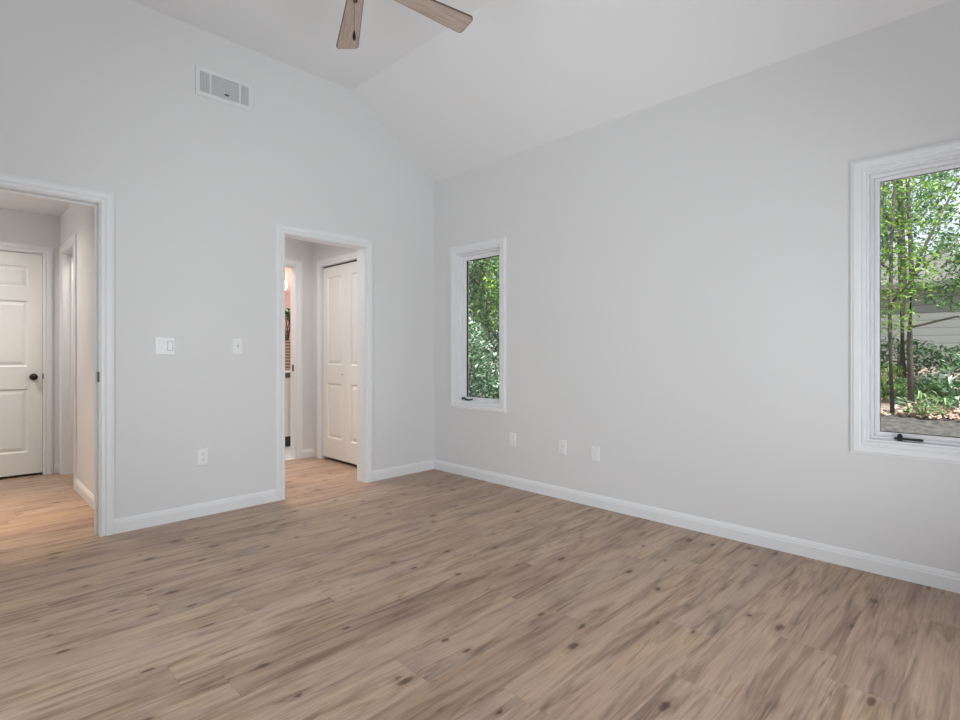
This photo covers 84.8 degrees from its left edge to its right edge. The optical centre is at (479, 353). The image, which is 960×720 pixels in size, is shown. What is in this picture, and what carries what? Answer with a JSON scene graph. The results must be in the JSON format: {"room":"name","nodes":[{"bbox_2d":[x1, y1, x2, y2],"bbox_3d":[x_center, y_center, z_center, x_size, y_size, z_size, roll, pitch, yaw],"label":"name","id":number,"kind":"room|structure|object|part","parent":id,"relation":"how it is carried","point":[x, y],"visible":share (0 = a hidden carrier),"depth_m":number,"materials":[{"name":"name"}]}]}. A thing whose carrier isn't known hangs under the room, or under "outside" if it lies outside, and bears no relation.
{"room":"empty bedroom","nodes":[
{"label":"empty bedroom","id":0,"kind":"room"},
{"bbox_2d":[0,208,60,472],"bbox_3d":[-4.381,-0.085,4.611,0.120,2.410,1.335,0,0,45],"label":"wall","id":1,"kind":"structure","parent":0,"point":[20,227],"depth_m":4.91,"materials":[{"name":"paint"}]},
{"bbox_2d":[0,242,52,476],"bbox_3d":[-4.340,0.065,4.616,0.174,2.110,0.915,0,0,45],"label":"door","id":2,"kind":"structure","parent":1,"relation":"in","point":[26,271],"depth_m":4.79,"materials":[{"name":"paint"}]},
{"bbox_3d":[-4.075,0.215,4.805,0.063,0.062,0.062,0,0,45],"label":"knob","id":3,"kind":"part","parent":2,"relation":"part of","materials":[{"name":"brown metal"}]},
{"bbox_2d":[54,463,58,472],"bbox_3d":[-3.970,1.075,4.931,0.014,0.090,0.033,0,0,45],"label":"baseboard","id":4,"kind":"structure","parent":1,"relation":"attached to","point":[56,465],"depth_m":4.93,"materials":[{"name":"paint"}]},
{"bbox_2d":[0,192,70,216],"bbox_3d":[-3.037,-1.350,4.931,3.180,0.120,3.920,0,0,45],"label":"ceiling","id":5,"kind":"structure","parent":0,"point":[7,201],"depth_m":4.55,"materials":[{"name":"paint"}]},
{"bbox_2d":[61,204,93,494],"bbox_3d":[-3.107,-0.085,4.206,2.260,2.410,0.120,0,0,45],"label":"wall","id":6,"kind":"structure","parent":0,"point":[79,219],"depth_m":4.06,"materials":[{"name":"paint"}]},
{"bbox_2d":[59,233,76,489],"bbox_3d":[-3.575,0.064,4.668,0.829,2.112,0.156,0,0,45],"label":"door frame","id":7,"kind":"structure","parent":6,"relation":"attached to","point":[68,250],"depth_m":4.89,"materials":[{"name":"paint"}]},
{"bbox_2d":[75,479,93,509],"bbox_3d":[-2.863,1.075,3.870,1.306,0.090,0.014,0,0,45],"label":"baseboard","id":8,"kind":"structure","parent":6,"relation":"attached to","point":[80,488],"depth_m":4.01,"materials":[{"name":"paint"}]},
{"bbox_2d":[0,0,434,518],"bbox_3d":[-1.822,-0.558,3.814,0.120,3.357,3.800,0,0,45],"label":"wall","id":9,"kind":"structure","parent":0,"point":[100,95],"depth_m":3.61,"materials":[{"name":"paint"}]},
{"bbox_2d":[0,173,113,536],"bbox_3d":[-2.686,0.064,2.939,0.156,2.113,1.044,0,0,45],"label":"door frame","id":10,"kind":"structure","parent":9,"relation":"attached to","point":[102,202],"depth_m":3.23,"materials":[{"name":"paint"}]},
{"bbox_2d":[155,337,174,354],"bbox_3d":[-2.072,-0.050,3.465,0.014,0.116,0.116,0,0,45],"label":"light switch","id":11,"kind":"object","parent":9,"relation":"attached to","point":[163,345],"visible":1,"depth_m":3.47,"materials":[{"name":"white plastic"}]},
{"bbox_2d":[114,489,276,533],"bbox_3d":[-1.910,1.075,3.629,0.014,0.090,1.029,0,0,45],"label":"baseboard","id":12,"kind":"structure","parent":9,"relation":"attached to","point":[130,523],"depth_m":3.57,"materials":[{"name":"paint"}]},
{"bbox_2d":[198,448,208,465],"bbox_3d":[-1.910,0.713,3.632,0.009,0.116,0.071,0,0,45],"label":"wall outlet","id":13,"kind":"object","parent":9,"relation":"attached to","point":[203,453],"visible":1,"depth_m":3.63,"materials":[{"name":"white plastic"}]},
{"bbox_2d":[195,65,252,111],"bbox_3d":[-1.807,-1.876,3.731,0.018,0.200,0.388,0,0,45],"label":"air vent","id":14,"kind":"object","parent":9,"relation":"in","point":[211,84],"visible":1,"depth_m":3.72,"materials":[{"name":"grey plastic"}]},
{"bbox_3d":[-1.903,-1.876,3.637,0.008,0.136,0.057,0,0,45],"label":"louver panel","id":15,"kind":"part","parent":14,"relation":"part of","materials":[{"name":"metal"}]},
{"bbox_3d":[-1.808,-1.877,3.733,0.008,0.133,0.186,0,0,45],"label":"louver panel","id":16,"kind":"part","parent":14,"relation":"part of","materials":[{"name":"metal"}]},
{"bbox_3d":[-1.714,-1.876,3.829,0.008,0.136,0.056,0,0,45],"label":"louver panel","id":17,"kind":"part","parent":14,"relation":"part of","materials":[{"name":"metal"}]},
{"bbox_2d":[232,338,242,353],"bbox_3d":[-1.745,-0.052,3.793,0.017,0.116,0.072,0,0,45],"label":"light switch","id":18,"kind":"object","parent":9,"relation":"attached to","point":[237,343],"visible":1,"depth_m":3.79,"materials":[{"name":"white plastic"}]},
{"bbox_2d":[276,223,372,500],"bbox_3d":[-1.293,0.064,4.348,0.156,2.113,0.861,0,0,45],"label":"door frame","id":19,"kind":"structure","parent":9,"relation":"attached to","point":[364,247],"depth_m":4.56,"materials":[{"name":"paint"}]},
{"bbox_2d":[373,459,433,480],"bbox_3d":[-0.695,1.075,4.857,0.014,0.090,0.704,0,0,45],"label":"baseboard","id":20,"kind":"structure","parent":9,"relation":"attached to","point":[386,473],"depth_m":4.84,"materials":[{"name":"paint"}]},
{"bbox_2d":[285,267,289,339],"bbox_3d":[-3.060,-0.085,6.473,0.120,2.410,2.040,0,0,45],"label":"wall","id":21,"kind":"structure","parent":0,"point":[287,270],"depth_m":6.92,"materials":[{"name":"paint"}]},
{"bbox_2d":[285,340,289,369],"bbox_3d":[-2.385,0.021,6.444,0.210,0.365,0.210,0,0,45],"label":"basket","id":22,"kind":"object","parent":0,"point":[287,342],"depth_m":6.36,"materials":[{"name":"wicker"}]},
{"bbox_2d":[285,238,312,449],"bbox_3d":[-2.100,-0.085,5.509,0.120,2.410,1.780,0,0,45],"label":"wall","id":23,"kind":"structure","parent":0,"point":[295,249],"depth_m":5.67,"materials":[{"name":"paint"}]},
{"bbox_2d":[285,258,302,458],"bbox_3d":[-2.260,0.064,5.347,0.156,2.112,0.899,0,0,45],"label":"door frame","id":24,"kind":"structure","parent":23,"relation":"attached to","point":[296,266],"depth_m":5.59,"materials":[{"name":"paint"}]},
{"bbox_2d":[303,448,313,457],"bbox_3d":[-1.851,1.075,5.665,0.014,0.090,0.128,0,0,45],"label":"baseboard","id":25,"kind":"structure","parent":23,"relation":"attached to","point":[307,453],"depth_m":5.66,"materials":[{"name":"paint"}]},
{"bbox_2d":[313,242,356,456],"bbox_3d":[-1.317,-0.085,5.312,1.270,2.410,0.120,0,0,45],"label":"wall","id":26,"kind":"structure","parent":0,"point":[320,251],"depth_m":5.68,"materials":[{"name":"paint"}]},
{"bbox_2d":[317,251,356,464],"bbox_3d":[-1.328,0.065,5.310,1.061,2.111,0.138,0,0,45],"label":"door","id":27,"kind":"structure","parent":26,"relation":"in","point":[337,275],"depth_m":5.41,"materials":[{"name":"paint"}]},
{"bbox_2d":[0,446,959,719],"bbox_3d":[-1.320,1.179,3.318,7.690,0.122,4.080,0,0,45],"label":"floor","id":28,"kind":"structure","parent":0,"point":[434,594],"depth_m":2.24,"materials":[{"name":"brown wood"}]},
{"bbox_2d":[285,370,289,446],"bbox_3d":[-2.631,0.661,6.337,0.670,0.914,1.190,0,0,45],"label":"vanity","id":29,"kind":"object","parent":28,"relation":"on","point":[287,372],"visible":0.02,"depth_m":6.25,"materials":[{"name":"paint"}]},
{"bbox_3d":[-2.414,0.638,6.133,0.014,0.660,0.375,0,0,45],"label":"door","id":30,"kind":"part","parent":29,"relation":"part of","materials":[{"name":"paint"}]},
{"bbox_2d":[285,308,289,369],"bbox_3d":[-2.379,-0.180,6.459,0.434,0.769,0.532,0,0,45],"label":"potted plant","id":31,"kind":"object","parent":29,"relation":"on","point":[287,313],"visible":0.2,"depth_m":6.38,"materials":[{"name":"green plant"}]},
{"bbox_3d":[-2.386,-0.333,6.448,0.199,0.428,0.193,0,0,8],"label":"stem","id":32,"kind":"part","parent":31,"relation":"part of","materials":[{"name":"brown plant"}]},
{"bbox_3d":[-2.149,0.638,6.401,0.014,0.660,0.360,0,0,45],"label":"door","id":33,"kind":"part","parent":29,"relation":"part of","materials":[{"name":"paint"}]},
{"bbox_2d":[131,0,952,182],"bbox_3d":[-0.225,-1.976,2.235,4.610,0.822,4.120,0,0,45],"label":"ceiling","id":34,"kind":"structure","parent":0,"point":[523,75],"depth_m":3.53,"materials":[{"name":"paint"}]},
{"bbox_2d":[336,0,472,48],"bbox_3d":[-0.565,-1.895,2.618,1.280,0.683,1.273,0,0,45],"label":"ceiling fan","id":35,"kind":"object","parent":34,"relation":"hanging from","point":[452,18],"visible":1,"depth_m":2.93,"materials":[{"name":"brown wood"}]},
{"bbox_3d":[-0.735,-1.879,3.002,0.134,0.009,0.504,-12,4,-19],"label":"blade","id":36,"kind":"part","parent":35,"relation":"part of","materials":[{"name":"brown wood"}]},
{"bbox_3d":[-0.272,-1.879,2.863,0.504,0.009,0.134,0,-11,-37],"label":"blade","id":37,"kind":"part","parent":35,"relation":"part of","materials":[{"name":"brown wood"}]},
{"bbox_2d":[435,0,959,572],"bbox_3d":[1.110,-0.212,3.686,4.470,2.905,0.140,0,0,45],"label":"wall","id":38,"kind":"structure","parent":0,"point":[678,270],"depth_m":3.25,"materials":[{"name":"paint"}]},
{"bbox_2d":[450,236,505,413],"bbox_3d":[0.018,-0.242,4.751,0.700,1.504,0.156,0,0,45],"label":"window","id":39,"kind":"structure","parent":38,"relation":"in","point":[460,256],"depth_m":4.90,"materials":[{"name":"paint"}]},
{"bbox_3d":[0.031,-0.239,4.765,0.518,1.328,0.042,0,0,45],"label":"sash","id":40,"kind":"part","parent":39,"relation":"part of","materials":[{"name":"plastic"}]},
{"bbox_2d":[510,433,515,446],"bbox_3d":[0.270,0.723,4.408,0.069,0.114,0.014,0,0,45],"label":"cable jack","id":41,"kind":"object","parent":38,"relation":"attached to","point":[512,435],"visible":1,"depth_m":4.40,"materials":[{"name":"white plastic"}]},
{"bbox_2d":[559,440,565,455],"bbox_3d":[0.633,0.726,4.052,0.071,0.116,0.009,0,0,45],"label":"wall outlet","id":42,"kind":"object","parent":38,"relation":"attached to","point":[562,443],"visible":1,"depth_m":4.05,"materials":[{"name":"white plastic"}]},
{"bbox_2d":[591,445,599,462],"bbox_3d":[0.843,0.735,3.846,0.071,0.116,0.008,0,0,45],"label":"cable jack","id":43,"kind":"object","parent":38,"relation":"attached to","point":[595,450],"visible":1,"depth_m":3.84,"materials":[{"name":"white plastic"}]},
{"bbox_2d":[434,459,959,593],"bbox_3d":[1.099,1.075,3.589,4.350,0.090,0.014,0,0,45],"label":"baseboard","id":44,"kind":"structure","parent":38,"relation":"attached to","point":[902,570],"depth_m":3.13,"materials":[{"name":"paint"}]},
{"bbox_2d":[851,139,959,463],"bbox_3d":[2.240,-0.241,2.555,0.704,1.515,0.156,0,0,45],"label":"window","id":45,"kind":"structure","parent":38,"relation":"in","point":[867,175],"depth_m":2.71,"materials":[{"name":"paint"}]},
{"bbox_3d":[2.130,0.426,2.614,0.113,0.011,0.018,0,0,45],"label":"handle arm","id":46,"kind":"part","parent":45,"relation":"part of","materials":[{"name":"black metal"}]},
{"bbox_3d":[2.253,-0.238,2.568,0.522,1.339,0.042,0,0,45],"label":"sash","id":47,"kind":"part","parent":45,"relation":"part of","materials":[{"name":"plastic"}]},
{"label":"outside","id":48,"kind":"structure","parent":0,"visible":0},
{"bbox_2d":[470,358,959,436],"bbox_3d":[5.941,0.862,20.115,44.000,1.125,30.000,0,0,45],"label":"ground","id":49,"kind":"structure","parent":48,"point":[943,426],"depth_m":6.94,"materials":[{"name":"soil"}]},
{"bbox_2d":[469,318,498,398],"bbox_3d":[-0.323,0.410,6.909,1.225,1.887,1.224,0,0,45],"label":"shrub","id":50,"kind":"object","parent":49,"relation":"on","point":[474,345],"visible":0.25,"depth_m":6.79,"materials":[{"name":"green plant"}]},
{"bbox_3d":[-0.323,0.568,6.908,0.678,1.571,0.681,0,0,13],"label":"stem","id":51,"kind":"part","parent":50,"relation":"part of","materials":[{"name":"green plant"}]},
{"bbox_2d":[469,278,498,397],"bbox_3d":[0.354,-0.002,8.417,1.631,2.432,1.625,0,0,45],"label":"shrub","id":52,"kind":"object","parent":49,"relation":"on","point":[489,306],"visible":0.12,"depth_m":8.19,"materials":[{"name":"green plant"}]},
{"bbox_2d":[469,256,498,397],"bbox_3d":[-0.220,-1.542,8.792,1.948,5.602,2.009,0,0,45],"label":"tree","id":53,"kind":"object","parent":49,"relation":"on","point":[479,271],"visible":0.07,"depth_m":8.46,"materials":[{"name":"green plant"}]},
{"bbox_2d":[469,259,498,393],"bbox_3d":[-0.056,-2.066,12.057,3.277,6.401,3.289,0,0,45],"label":"tree","id":54,"kind":"object","parent":49,"relation":"on","point":[475,285],"visible":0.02,"depth_m":11.98,"materials":[{"name":"green plant"}]},
{"bbox_2d":[469,257,498,362],"bbox_3d":[0.065,-2.099,14.452,3.247,6.341,3.264,0,0,45],"label":"tree","id":55,"kind":"object","parent":49,"relation":"on","point":[493,257],"visible":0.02,"depth_m":14.41,"materials":[{"name":"green plant"}]},
{"bbox_2d":[475,258,498,349],"bbox_3d":[1.370,-2.107,12.052,3.238,6.406,3.226,0,0,45],"label":"tree","id":56,"kind":"object","parent":49,"relation":"on","point":[491,258],"visible":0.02,"depth_m":11.97,"materials":[{"name":"green plant"}]},
{"bbox_2d":[482,257,498,330],"bbox_3d":[0.387,-0.190,7.612,0.734,3.000,0.756,0,0,45],"label":"tree","id":57,"kind":"object","parent":49,"relation":"on","point":[496,262],"visible":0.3,"depth_m":7.55,"materials":[{"name":"green plant"}]},
{"bbox_2d":[881,362,906,397],"bbox_3d":[6.924,0.500,8.950,0.661,0.702,0.641,0,0,-13],"label":"shrub","id":58,"kind":"object","parent":49,"relation":"on","point":[883,385],"visible":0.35,"depth_m":8.85,"materials":[{"name":"green plant"}]},
{"bbox_3d":[6.906,0.554,8.969,0.351,0.594,0.329,0,0,-10],"label":"stem","id":59,"kind":"part","parent":58,"relation":"part of","materials":[{"name":"green plant"}]},
{"bbox_2d":[881,385,917,400],"bbox_3d":[6.749,0.684,8.543,0.642,0.375,0.686,0,0,45],"label":"shrub","id":60,"kind":"object","parent":49,"relation":"on","point":[899,388],"visible":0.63,"depth_m":8.51,"materials":[{"name":"green plant"}]},
{"bbox_2d":[888,397,935,405],"bbox_3d":[6.521,0.767,7.924,0.600,0.236,0.621,0,0,45],"label":"shrub","id":61,"kind":"object","parent":49,"relation":"on","point":[903,400],"visible":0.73,"depth_m":7.86,"materials":[{"name":"green plant"}]},
{"bbox_2d":[884,378,943,394],"bbox_3d":[7.487,0.614,9.079,0.909,0.403,0.976,0,0,45],"label":"shrub","id":62,"kind":"object","parent":49,"relation":"on","point":[898,379],"visible":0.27,"depth_m":8.93,"materials":[{"name":"green plant"}]},
{"bbox_2d":[881,337,950,376],"bbox_3d":[8.854,0.121,11.231,1.810,0.972,2.003,0,0,45],"label":"shrub","id":63,"kind":"object","parent":49,"relation":"on","point":[895,346],"visible":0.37,"depth_m":10.82,"materials":[{"name":"green plant"}]},
{"bbox_3d":[8.840,0.202,11.287,1.073,0.812,0.981,0,0,-11],"label":"stem","id":64,"kind":"part","parent":63,"relation":"part of","materials":[{"name":"green plant"}]},
{"bbox_2d":[889,388,949,402],"bbox_3d":[7.050,0.726,8.419,0.841,0.321,0.972,0,0,-11],"label":"leaf plant","id":65,"kind":"object","parent":49,"relation":"on","point":[918,390],"visible":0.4,"depth_m":8.22,"materials":[{"name":"green plant"}]},
{"bbox_2d":[881,171,959,413],"bbox_3d":[5.998,-1.694,7.643,1.914,5.302,1.905,0,0,45],"label":"tree","id":66,"kind":"object","parent":49,"relation":"on","point":[890,271],"visible":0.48,"depth_m":7.45,"materials":[{"name":"green plant"}]},
{"bbox_2d":[881,252,959,366],"bbox_3d":[13.222,-1.087,14.394,7.800,3.440,3.800,0,0,45],"label":"outbuilding","id":67,"kind":"structure","parent":49,"relation":"on","point":[946,332],"depth_m":13.72,"materials":[{"name":"grey"}]},
{"bbox_2d":[881,172,959,404],"bbox_3d":[7.132,-1.954,8.073,2.690,5.702,1.691,0,0,45],"label":"tree","id":68,"kind":"object","parent":49,"relation":"on","point":[909,341],"visible":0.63,"depth_m":7.99,"materials":[{"name":"green plant"}]},
{"bbox_2d":[881,169,959,379],"bbox_3d":[7.966,-2.777,10.033,2.800,7.201,3.360,0,0,45],"label":"tree","id":69,"kind":"object","parent":49,"relation":"on","point":[902,362],"visible":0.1,"depth_m":9.79,"materials":[{"name":"green plant"}]},
{"bbox_2d":[881,171,959,258],"bbox_3d":[14.787,-3.770,19.117,5.568,8.262,4.651,0,0,45],"label":"tree","id":70,"kind":"object","parent":49,"relation":"on","point":[950,219],"visible":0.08,"depth_m":17.96,"materials":[{"name":"green plant"}]},
{"bbox_2d":[881,376,959,421],"bbox_3d":[7.749,0.714,8.556,3.769,0.540,4.777,0,0,45],"label":"leaf litter","id":71,"kind":"object","parent":49,"relation":"on","point":[952,415],"visible":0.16,"depth_m":7.35,"materials":[{"name":"beige plant"}]},
{"bbox_2d":[903,403,947,417],"bbox_3d":[6.102,0.810,7.215,0.492,0.264,0.591,0,0,45],"label":"shrub","id":72,"kind":"object","parent":71,"relation":"on","point":[935,408],"visible":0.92,"depth_m":7.15,"materials":[{"name":"green plant"}]},
{"bbox_2d":[941,395,959,409],"bbox_3d":[6.788,0.741,7.368,0.555,0.324,0.519,0,0,-2],"label":"shrub","id":73,"kind":"object","parent":71,"relation":"on","point":[952,397],"visible":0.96,"depth_m":7.45,"materials":[{"name":"green plant"}]},
{"bbox_2d":[915,370,957,394],"bbox_3d":[7.830,0.544,9.034,0.639,0.536,0.689,0,0,45],"label":"shrub","id":74,"kind":"object","parent":49,"relation":"on","point":[929,376],"visible":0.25,"depth_m":9.06,"materials":[{"name":"green plant"}]},
{"bbox_2d":[915,379,959,399],"bbox_3d":[7.543,0.630,8.502,0.798,0.454,0.797,0,0,45],"label":"shrub","id":75,"kind":"object","parent":49,"relation":"on","point":[931,390],"visible":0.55,"depth_m":8.49,"materials":[{"name":"green plant"}]},
{"bbox_2d":[915,394,959,406],"bbox_3d":[6.896,0.746,7.853,0.750,0.292,0.839,0,0,45],"label":"leaf plant","id":76,"kind":"object","parent":49,"relation":"on","point":[938,401],"visible":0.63,"depth_m":7.82,"materials":[{"name":"green plant"}]},
{"bbox_2d":[930,344,959,378],"bbox_3d":[9.492,0.197,9.899,1.611,0.885,1.853,0,0,45],"label":"shrub","id":77,"kind":"object","parent":49,"relation":"on","point":[935,354],"visible":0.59,"depth_m":10.17,"materials":[{"name":"green plant"}]},
{"bbox_2d":[932,349,959,404],"bbox_3d":[7.238,0.389,7.939,0.800,0.967,0.679,0,0,-11],"label":"shrub","id":78,"kind":"object","parent":49,"relation":"on","point":[949,368],"visible":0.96,"depth_m":7.93,"materials":[{"name":"green plant"}]},
{"bbox_3d":[7.263,0.469,7.913,0.331,0.807,0.509,0,0,45],"label":"stem","id":79,"kind":"part","parent":78,"relation":"part of","materials":[{"name":"green plant"}]},
{"bbox_2d":[941,255,959,289],"bbox_3d":[8.806,-1.936,8.421,2.134,5.702,2.351,0,0,45],"label":"tree","id":80,"kind":"object","parent":49,"relation":"on","point":[947,261],"visible":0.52,"depth_m":8.83,"materials":[{"name":"green plant"}]}
]}

